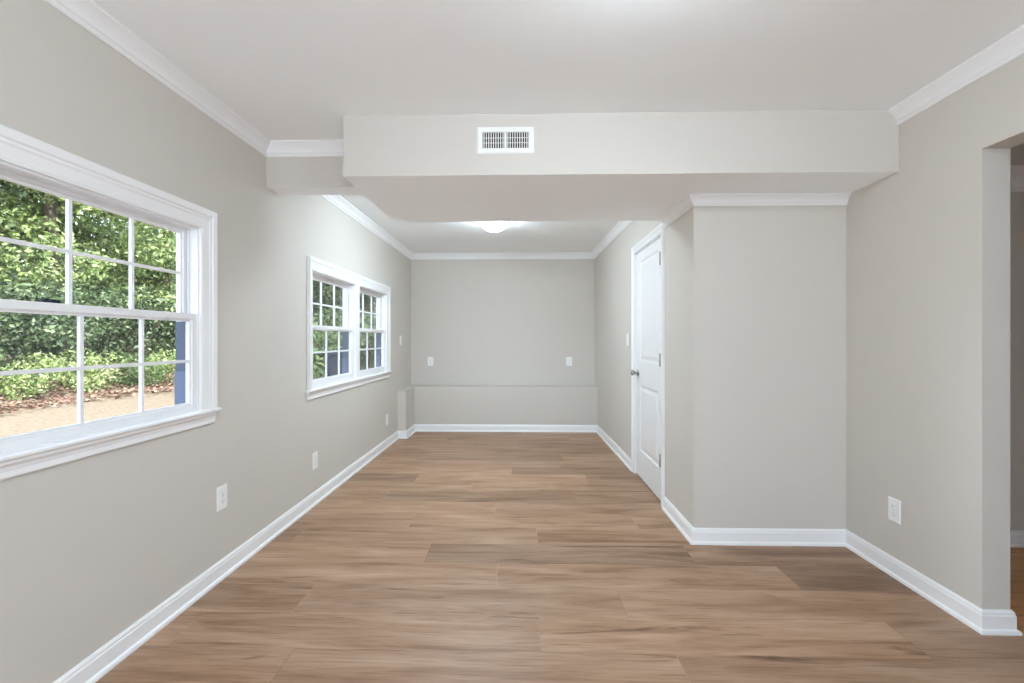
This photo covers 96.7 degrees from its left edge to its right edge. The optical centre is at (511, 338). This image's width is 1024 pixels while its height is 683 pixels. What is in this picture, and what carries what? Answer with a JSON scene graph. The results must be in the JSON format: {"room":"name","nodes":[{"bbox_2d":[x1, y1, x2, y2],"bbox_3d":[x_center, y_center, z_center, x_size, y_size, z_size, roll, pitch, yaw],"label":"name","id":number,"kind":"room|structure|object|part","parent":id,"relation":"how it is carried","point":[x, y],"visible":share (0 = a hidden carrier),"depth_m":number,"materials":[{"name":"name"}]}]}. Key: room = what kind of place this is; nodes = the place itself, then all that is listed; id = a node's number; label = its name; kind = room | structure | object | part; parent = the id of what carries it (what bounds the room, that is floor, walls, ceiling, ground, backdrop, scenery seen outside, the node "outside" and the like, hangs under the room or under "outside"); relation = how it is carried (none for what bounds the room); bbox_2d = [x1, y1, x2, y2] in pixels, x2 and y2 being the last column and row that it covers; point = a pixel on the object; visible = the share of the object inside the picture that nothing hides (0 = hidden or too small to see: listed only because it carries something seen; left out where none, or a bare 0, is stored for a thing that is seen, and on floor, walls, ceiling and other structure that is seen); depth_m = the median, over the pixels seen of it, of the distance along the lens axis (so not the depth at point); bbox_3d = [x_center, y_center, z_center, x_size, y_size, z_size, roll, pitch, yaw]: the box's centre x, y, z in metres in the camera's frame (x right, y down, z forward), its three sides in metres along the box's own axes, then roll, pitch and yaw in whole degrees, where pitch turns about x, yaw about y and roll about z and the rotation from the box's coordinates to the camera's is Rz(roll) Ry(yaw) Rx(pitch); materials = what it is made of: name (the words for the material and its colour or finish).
{"room":"empty living room","nodes":[
{"label":"empty living room","id":0,"kind":"room"},
{"bbox_2d":[0,0,410,682],"bbox_3d":[-1.549,0.025,2.423,0.105,2.410,7.970,0,0,1],"label":"wall","id":1,"kind":"structure","parent":0,"point":[90,546],"depth_m":2.03,"materials":[{"name":"beige paint"}]},
{"bbox_2d":[0,124,221,480],"bbox_3d":[-1.550,-0.105,1.736,0.138,1.052,1.135,0,0,1],"label":"window","id":2,"kind":"structure","parent":1,"relation":"in","point":[25,160],"depth_m":1.77,"materials":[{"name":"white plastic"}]},
{"bbox_3d":[-1.575,-0.304,1.739,0.030,0.438,0.876,0,0,1],"label":"sash","id":3,"kind":"part","parent":2,"relation":"part of","materials":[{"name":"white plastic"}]},
{"bbox_3d":[-1.534,0.107,1.738,0.032,0.455,0.876,0,0,1],"label":"sash","id":4,"kind":"part","parent":2,"relation":"part of","materials":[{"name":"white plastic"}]},
{"bbox_2d":[44,0,342,156],"bbox_3d":[-1.239,-1.140,0.590,0.605,0.080,4.320,0,0,1],"label":"trim","id":5,"kind":"structure","parent":1,"relation":"attached to","point":[87,14],"depth_m":2.02,"materials":[{"name":"white paint"}]},
{"bbox_2d":[217,483,226,511],"bbox_3d":[-1.494,0.818,2.349,0.009,0.122,0.078,0,0,1],"label":"wall outlet","id":6,"kind":"object","parent":1,"relation":"attached to","point":[222,490],"visible":1,"depth_m":2.34,"materials":[{"name":"white plastic"}]},
{"bbox_2d":[313,451,317,469],"bbox_3d":[-1.469,0.908,3.401,0.009,0.122,0.078,0,0,1],"label":"wall outlet","id":7,"kind":"object","parent":1,"relation":"attached to","point":[315,455],"visible":1,"depth_m":3.40,"materials":[{"name":"white plastic"}]},
{"bbox_2d":[305,256,391,400],"bbox_3d":[-1.488,-0.079,4.275,0.138,1.045,2.045,0,0,1],"label":"window","id":8,"kind":"structure","parent":1,"relation":"in","point":[353,284],"depth_m":4.18,"materials":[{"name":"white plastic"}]},
{"bbox_3d":[-1.526,-0.282,3.768,0.030,0.425,0.836,0,0,1],"label":"sash","id":9,"kind":"part","parent":8,"relation":"part of","materials":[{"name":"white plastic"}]},
{"bbox_3d":[-1.484,0.127,3.767,0.032,0.463,0.836,0,0,1],"label":"sash","id":10,"kind":"part","parent":8,"relation":"part of","materials":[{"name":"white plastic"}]},
{"bbox_3d":[-1.517,-0.068,3.768,0.105,0.879,0.860,0,0,1],"label":"frame","id":11,"kind":"part","parent":8,"relation":"part of","materials":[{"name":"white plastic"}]},
{"bbox_3d":[-1.496,-0.070,4.245,0.124,0.875,0.105,0,0,1],"label":"post","id":12,"kind":"part","parent":8,"relation":"part of","materials":[{"name":"white paint"}]},
{"bbox_3d":[-1.503,-0.282,4.725,0.030,0.425,0.841,0,0,1],"label":"sash","id":13,"kind":"part","parent":8,"relation":"part of","materials":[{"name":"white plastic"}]},
{"bbox_3d":[-1.461,0.127,4.724,0.032,0.463,0.841,0,0,1],"label":"sash","id":14,"kind":"part","parent":8,"relation":"part of","materials":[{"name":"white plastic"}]},
{"bbox_3d":[-1.494,-0.068,4.725,0.105,0.879,0.865,0,0,1],"label":"frame","id":15,"kind":"part","parent":8,"relation":"part of","materials":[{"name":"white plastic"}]},
{"bbox_2d":[411,259,594,384],"bbox_3d":[-0.075,0.025,6.324,2.655,2.410,0.100,0,0,1],"label":"wall","id":16,"kind":"structure","parent":0,"point":[480,321],"depth_m":6.27,"materials":[{"name":"beige paint"}]},
{"bbox_2d":[428,357,432,365],"bbox_3d":[-1.128,0.309,6.295,0.078,0.122,0.009,0,0,1],"label":"wall outlet","id":17,"kind":"object","parent":16,"relation":"attached to","point":[430,359],"visible":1,"depth_m":6.29,"materials":[{"name":"white plastic"}]},
{"bbox_2d":[397,385,597,430],"bbox_3d":[-0.130,0.933,5.940,2.562,0.594,0.670,0,0,1],"label":"wall ledge","id":18,"kind":"object","parent":16,"relation":"attached to","point":[416,404],"visible":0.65,"depth_m":6.04,"materials":[{"name":"beige paint"}]},
{"bbox_2d":[566,357,571,365],"bbox_3d":[0.783,0.308,6.248,0.078,0.122,0.009,0,0,1],"label":"wall outlet","id":19,"kind":"object","parent":16,"relation":"attached to","point":[568,359],"visible":1,"depth_m":6.25,"materials":[{"name":"white plastic"}]},
{"bbox_2d":[92,0,1023,252],"bbox_3d":[1.576,-1.255,2.298,6.360,0.150,8.070,0,0,1],"label":"ceiling","id":20,"kind":"structure","parent":0,"point":[290,69],"depth_m":1.89,"materials":[{"name":"white paint"}]},
{"bbox_2d":[266,157,362,194],"bbox_3d":[-1.185,-1.049,2.825,0.605,0.262,0.150,0,0,1],"label":"ceiling beam","id":21,"kind":"structure","parent":20,"relation":"attached to","point":[284,175],"depth_m":2.75,"materials":[{"name":"beige paint"}]},
{"bbox_2d":[479,222,508,232],"bbox_3d":[-0.176,-1.113,4.506,0.264,0.134,0.264,0,0,43],"label":"ceiling lamp","id":22,"kind":"object","parent":20,"relation":"attached to","point":[493,227],"visible":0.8,"depth_m":4.44,"materials":[{"name":"white glass"}]},
{"bbox_2d":[95,432,1023,682],"bbox_3d":[0.274,1.230,2.329,3.745,0.001,8.070,0,0,1],"label":"floor","id":23,"kind":"structure","parent":0,"point":[448,557],"depth_m":2.14,"materials":[{"name":"brown wood"}]},
{"bbox_2d":[343,109,898,221],"bbox_3d":[0.559,-1.020,2.845,2.880,0.320,0.945,0,0,1],"label":"ceiling soffit","id":24,"kind":"structure","parent":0,"point":[635,166],"depth_m":2.39,"materials":[{"name":"beige paint"}]},
{"bbox_2d":[477,127,533,153],"bbox_3d":[-0.034,-1.041,2.382,0.300,0.140,0.009,0,0,1],"label":"ceiling vent","id":25,"kind":"object","parent":24,"relation":"in","point":[490,140],"visible":1,"depth_m":2.38,"materials":[{"name":"white plastic"}]},
{"bbox_2d":[595,206,708,527],"bbox_3d":[1.160,0.025,4.491,0.138,2.410,3.505,0,0,1],"label":"wall","id":26,"kind":"structure","parent":0,"point":[687,237],"depth_m":3.04,"materials":[{"name":"beige paint"}]},
{"bbox_2d":[53,424,630,682],"bbox_3d":[-0.211,1.183,2.223,2.581,0.094,7.635,0,0,1],"label":"baseboard","id":27,"kind":"structure","parent":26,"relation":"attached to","point":[99,663],"depth_m":2.41,"materials":[{"name":"white paint"}]},
{"bbox_2d":[320,195,632,259],"bbox_3d":[-0.153,-1.140,4.575,2.582,0.080,3.400,0,0,1],"label":"trim","id":28,"kind":"structure","parent":26,"relation":"attached to","point":[338,201],"depth_m":5.92,"materials":[{"name":"white paint"}]},
{"bbox_2d":[631,223,664,507],"bbox_3d":[1.135,0.194,3.760,0.152,2.073,0.936,0,0,1],"label":"door","id":29,"kind":"structure","parent":26,"relation":"in","point":[648,255],"depth_m":3.73,"materials":[{"name":"white paint"}]},
{"bbox_3d":[1.101,0.302,4.087,0.067,0.062,0.062,0,0,1],"label":"knob","id":30,"kind":"part","parent":29,"relation":"part of","materials":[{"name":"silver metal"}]},
{"bbox_2d":[709,192,1023,529],"bbox_3d":[2.927,0.025,2.753,3.480,2.410,0.115,0,0,1],"label":"wall","id":31,"kind":"structure","parent":0,"point":[777,274],"depth_m":2.73,"materials":[{"name":"beige paint"}]},
{"bbox_2d":[659,193,851,228],"bbox_3d":[1.528,-0.829,2.980,0.948,0.062,0.592,0,0,1],"label":"trim","id":32,"kind":"structure","parent":31,"relation":"attached to","point":[734,199],"depth_m":2.71,"materials":[{"name":"white paint"}]},
{"bbox_2d":[662,496,1023,635],"bbox_3d":[2.770,1.183,2.373,3.640,0.094,1.234,0,0,10],"label":"baseboard","id":33,"kind":"structure","parent":31,"relation":"attached to","point":[1001,622],"depth_m":2.60,"materials":[{"name":"white paint"}]},
{"bbox_2d":[1010,165,1023,191],"bbox_3d":[3.388,-0.941,2.661,2.555,0.130,0.075,0,0,1],"label":"trim","id":34,"kind":"structure","parent":31,"relation":"attached to","point":[1016,171],"depth_m":2.68,"materials":[{"name":"white paint"}]},
{"bbox_2d":[846,54,1023,609],"bbox_3d":[2.016,0.025,1.152,0.115,2.410,5.600,0,0,1],"label":"wall","id":35,"kind":"structure","parent":0,"point":[928,241],"depth_m":2.12,"materials":[{"name":"beige paint"}]},
{"bbox_2d":[888,496,900,524],"bbox_3d":[1.983,0.889,2.363,0.009,0.122,0.078,0,0,1],"label":"wall outlet","id":36,"kind":"object","parent":35,"relation":"attached to","point":[894,505],"visible":1,"depth_m":2.35,"materials":[{"name":"white plastic"}]},
{"bbox_2d":[888,25,1023,124],"bbox_3d":[1.913,-1.140,0.346,0.052,0.080,3.985,0,0,1],"label":"trim","id":37,"kind":"structure","parent":35,"relation":"attached to","point":[1009,47],"depth_m":1.97,"materials":[{"name":"white paint"}]},
{"bbox_2d":[1010,547,1023,632],"bbox_3d":[3.358,1.230,0.494,2.510,0.001,4.550,0,0,1],"label":"floor","id":38,"kind":"structure","parent":0,"point":[1016,553],"depth_m":2.28,"materials":[{"name":"brown wood"}]},
{"bbox_2d":[1010,143,1023,164],"bbox_3d":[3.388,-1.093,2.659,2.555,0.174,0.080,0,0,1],"label":"ceiling","id":39,"kind":"structure","parent":0,"point":[1017,152],"depth_m":2.63,"materials":[{"name":"beige paint"}]},
{"label":"outside","id":40,"kind":"structure","parent":0,"visible":0},
{"bbox_2d":[0,317,371,437],"bbox_3d":[-14.290,-0.225,17.601,26.100,2.349,46.500,0,0,1],"label":"ground","id":41,"kind":"structure","parent":40,"point":[20,422],"depth_m":6.24,"materials":[{"name":"beige soil"}]},
{"bbox_2d":[0,353,9,387],"bbox_3d":[-7.305,0.457,6.083,1.189,0.774,0.860,0,0,-2],"label":"shrub","id":42,"kind":"object","parent":41,"relation":"on","point":[1,355],"visible":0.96,"depth_m":6.22,"materials":[{"name":"green plant"}]},
{"bbox_2d":[0,181,56,223],"bbox_3d":[-9.797,-4.080,6.432,5.364,9.031,5.071,0,0,-42],"label":"tree","id":43,"kind":"object","parent":41,"relation":"on","point":[16,186],"visible":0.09,"depth_m":8.27,"materials":[{"name":"green plant"}]},
{"bbox_2d":[0,352,73,399],"bbox_3d":[-7.124,0.557,6.720,0.983,0.715,0.959,0,0,-38],"label":"shrub","id":44,"kind":"object","parent":41,"relation":"on","point":[41,378],"visible":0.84,"depth_m":6.67,"materials":[{"name":"green plant"}]},
{"bbox_3d":[-7.171,0.641,6.900,0.474,0.481,0.366,0,0,-38],"label":"stem","id":45,"kind":"part","parent":44,"relation":"part of","materials":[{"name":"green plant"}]},
{"bbox_2d":[0,180,77,298],"bbox_3d":[-11.889,-5.644,8.989,6.314,11.379,6.398,0,0,16],"label":"tree","id":46,"kind":"object","parent":41,"relation":"on","point":[8,199],"visible":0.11,"depth_m":8.92,"materials":[{"name":"green plant"}]},
{"bbox_2d":[0,279,103,379],"bbox_3d":[-8.020,-0.082,7.132,2.458,1.777,2.078,0,0,-39],"label":"shrub","id":47,"kind":"object","parent":41,"relation":"on","point":[7,321],"visible":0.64,"depth_m":7.24,"materials":[{"name":"green plant"}]},
{"bbox_2d":[1,280,142,365],"bbox_3d":[-8.250,-0.142,8.394,2.571,1.858,2.173,0,0,11],"label":"shrub","id":48,"kind":"object","parent":41,"relation":"on","point":[111,324],"visible":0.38,"depth_m":8.43,"materials":[{"name":"green plant"}]},
{"bbox_3d":[-8.536,0.069,8.421,0.602,1.162,0.596,0,0,26],"label":"stem","id":49,"kind":"part","parent":48,"relation":"part of","materials":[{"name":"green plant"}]},
{"bbox_2d":[34,348,124,391],"bbox_3d":[-7.115,0.511,7.567,0.995,0.742,1.020,0,0,-21],"label":"shrub","id":50,"kind":"object","parent":41,"relation":"on","point":[89,362],"visible":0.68,"depth_m":7.52,"materials":[{"name":"green plant"}]},
{"bbox_2d":[0,179,175,356],"bbox_3d":[-9.588,-4.052,9.011,5.052,9.103,5.119,0,0,8],"label":"tree","id":51,"kind":"object","parent":41,"relation":"on","point":[51,271],"visible":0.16,"depth_m":9.07,"materials":[{"name":"green plant"}]},
{"bbox_2d":[0,180,175,293],"bbox_3d":[-12.219,-5.796,12.246,6.504,11.659,5.620,0,0,31],"label":"tree","id":52,"kind":"object","parent":41,"relation":"on","point":[2,183],"visible":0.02,"depth_m":12.24,"materials":[{"name":"green plant"}]},
{"bbox_2d":[14,208,175,352],"bbox_3d":[-9.378,-4.290,11.892,5.375,9.558,5.304,0,0,41],"label":"tree","id":53,"kind":"object","parent":41,"relation":"on","point":[164,279],"visible":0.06,"depth_m":11.21,"materials":[{"name":"green plant"}]},
{"bbox_2d":[70,283,175,365],"bbox_3d":[-8.207,-0.204,9.993,2.745,1.984,2.320,0,0,-29],"label":"shrub","id":54,"kind":"object","parent":41,"relation":"on","point":[151,330],"visible":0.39,"depth_m":9.79,"materials":[{"name":"green plant"}]},
{"bbox_3d":[-7.957,0.020,10.170,0.642,1.241,0.637,0,0,-15],"label":"stem","id":55,"kind":"part","parent":54,"relation":"part of","materials":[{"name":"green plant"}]},
{"bbox_2d":[73,215,175,306],"bbox_3d":[-12.223,-5.596,15.824,6.314,11.379,6.398,0,0,19],"label":"tree","id":56,"kind":"object","parent":41,"relation":"on","point":[87,215],"visible":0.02,"depth_m":14.56,"materials":[{"name":"green plant"}]},
{"bbox_2d":[101,349,168,386],"bbox_3d":[-7.040,0.547,8.379,1.113,0.723,0.804,0,0,-8],"label":"shrub","id":57,"kind":"object","parent":41,"relation":"on","point":[124,370],"visible":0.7,"depth_m":8.30,"materials":[{"name":"green plant"}]},
{"bbox_2d":[106,302,175,357],"bbox_3d":[-8.296,-0.098,11.108,2.004,1.714,2.371,0,0,0],"label":"shrub","id":58,"kind":"object","parent":41,"relation":"on","point":[169,326],"visible":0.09,"depth_m":10.65,"materials":[{"name":"green plant"}]},
{"bbox_2d":[128,349,175,383],"bbox_3d":[-7.013,0.580,8.982,1.071,0.779,1.045,0,0,21],"label":"shrub","id":59,"kind":"object","parent":41,"relation":"on","point":[153,357],"visible":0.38,"depth_m":8.95,"materials":[{"name":"green plant"}]},
{"bbox_3d":[-6.870,0.672,9.127,0.516,0.524,0.400,0,0,21],"label":"stem","id":60,"kind":"part","parent":59,"relation":"part of","materials":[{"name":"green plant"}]},
{"bbox_2d":[0,356,362,413],"bbox_3d":[-7.190,0.574,9.941,4.786,0.716,12.731,0,0,5],"label":"fallen leaves","id":61,"kind":"object","parent":41,"relation":"on","point":[41,403],"visible":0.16,"depth_m":6.97,"materials":[{"name":"brown plant"}]},
{"bbox_2d":[313,319,327,378],"bbox_3d":[-5.094,0.169,10.596,1.859,1.674,2.570,0,0,-29],"label":"shrub","id":62,"kind":"object","parent":41,"relation":"on","point":[314,319],"visible":0.02,"depth_m":10.37,"materials":[{"name":"green plant"}]},
{"bbox_2d":[313,319,340,378],"bbox_3d":[-4.293,0.251,9.327,1.660,1.495,2.297,0,0,11],"label":"shrub","id":63,"kind":"object","parent":41,"relation":"on","point":[320,334],"visible":0.07,"depth_m":9.32,"materials":[{"name":"green plant"}]},
{"bbox_2d":[313,283,341,320],"bbox_3d":[-8.928,-4.377,16.621,5.578,9.934,5.900,0,0,-33],"label":"tree","id":64,"kind":"object","parent":41,"relation":"on","point":[315,283],"visible":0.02,"depth_m":15.49,"materials":[{"name":"green plant"}]},
{"bbox_2d":[313,280,361,330],"bbox_3d":[-6.976,-3.297,14.625,4.817,8.580,5.096,0,0,30],"label":"tree","id":65,"kind":"object","parent":41,"relation":"on","point":[338,293],"visible":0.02,"depth_m":14.23,"materials":[{"name":"green plant"}]},
{"bbox_2d":[313,321,374,378],"bbox_3d":[-3.637,0.278,9.624,2.203,1.435,1.593,0,0,0],"label":"shrub","id":66,"kind":"object","parent":41,"relation":"on","point":[365,323],"visible":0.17,"depth_m":9.45,"materials":[{"name":"green plant"}]},
{"bbox_2d":[327,351,360,375],"bbox_3d":[-2.863,0.570,7.771,0.360,0.720,0.640,0,0,1],"label":"storage box","id":67,"kind":"object","parent":41,"relation":"on","point":[333,356],"visible":0.27,"depth_m":7.47,"materials":[{"name":"blue plastic"}]},
{"bbox_3d":[-2.863,0.240,7.771,0.360,0.060,0.640,0,0,1],"label":"lid","id":68,"kind":"part","parent":67,"relation":"part of","materials":[{"name":"white plastic"}]},
{"bbox_2d":[313,281,375,337],"bbox_3d":[-6.044,-3.466,15.959,5.364,9.031,5.071,0,0,17],"label":"tree","id":69,"kind":"object","parent":41,"relation":"on","point":[367,300],"visible":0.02,"depth_m":15.17,"materials":[{"name":"green plant"}]},
{"bbox_2d":[313,305,375,374],"bbox_3d":[-4.133,0.138,11.787,2.394,2.047,2.832,0,0,-44],"label":"shrub","id":70,"kind":"object","parent":41,"relation":"on","point":[338,314],"visible":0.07,"depth_m":11.47,"materials":[{"name":"green plant"}]},
{"bbox_2d":[313,286,375,314],"bbox_3d":[-7.324,-5.149,20.496,6.654,11.834,6.567,0,0,-34],"label":"tree","id":71,"kind":"object","parent":41,"relation":"on","point":[313,286],"visible":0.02,"depth_m":18.77,"materials":[{"name":"green plant"}]},
{"bbox_2d":[320,311,375,369],"bbox_3d":[-3.427,0.237,10.167,2.217,1.791,2.186,0,0,41],"label":"shrub","id":72,"kind":"object","parent":41,"relation":"on","point":[369,315],"visible":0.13,"depth_m":9.75,"materials":[{"name":"green plant"}]},
{"bbox_2d":[337,294,375,321],"bbox_3d":[-3.540,-3.466,15.794,5.364,9.031,5.071,0,0,37],"label":"tree","id":73,"kind":"object","parent":41,"relation":"on","point":[364,294],"visible":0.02,"depth_m":14.24,"materials":[{"name":"green plant"}]},
{"bbox_2d":[340,326,374,367],"bbox_3d":[-2.412,0.336,9.606,2.124,1.535,1.796,0,0,-36],"label":"shrub","id":74,"kind":"object","parent":41,"relation":"on","point":[370,335],"visible":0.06,"depth_m":9.27,"materials":[{"name":"green plant"}]}
]}

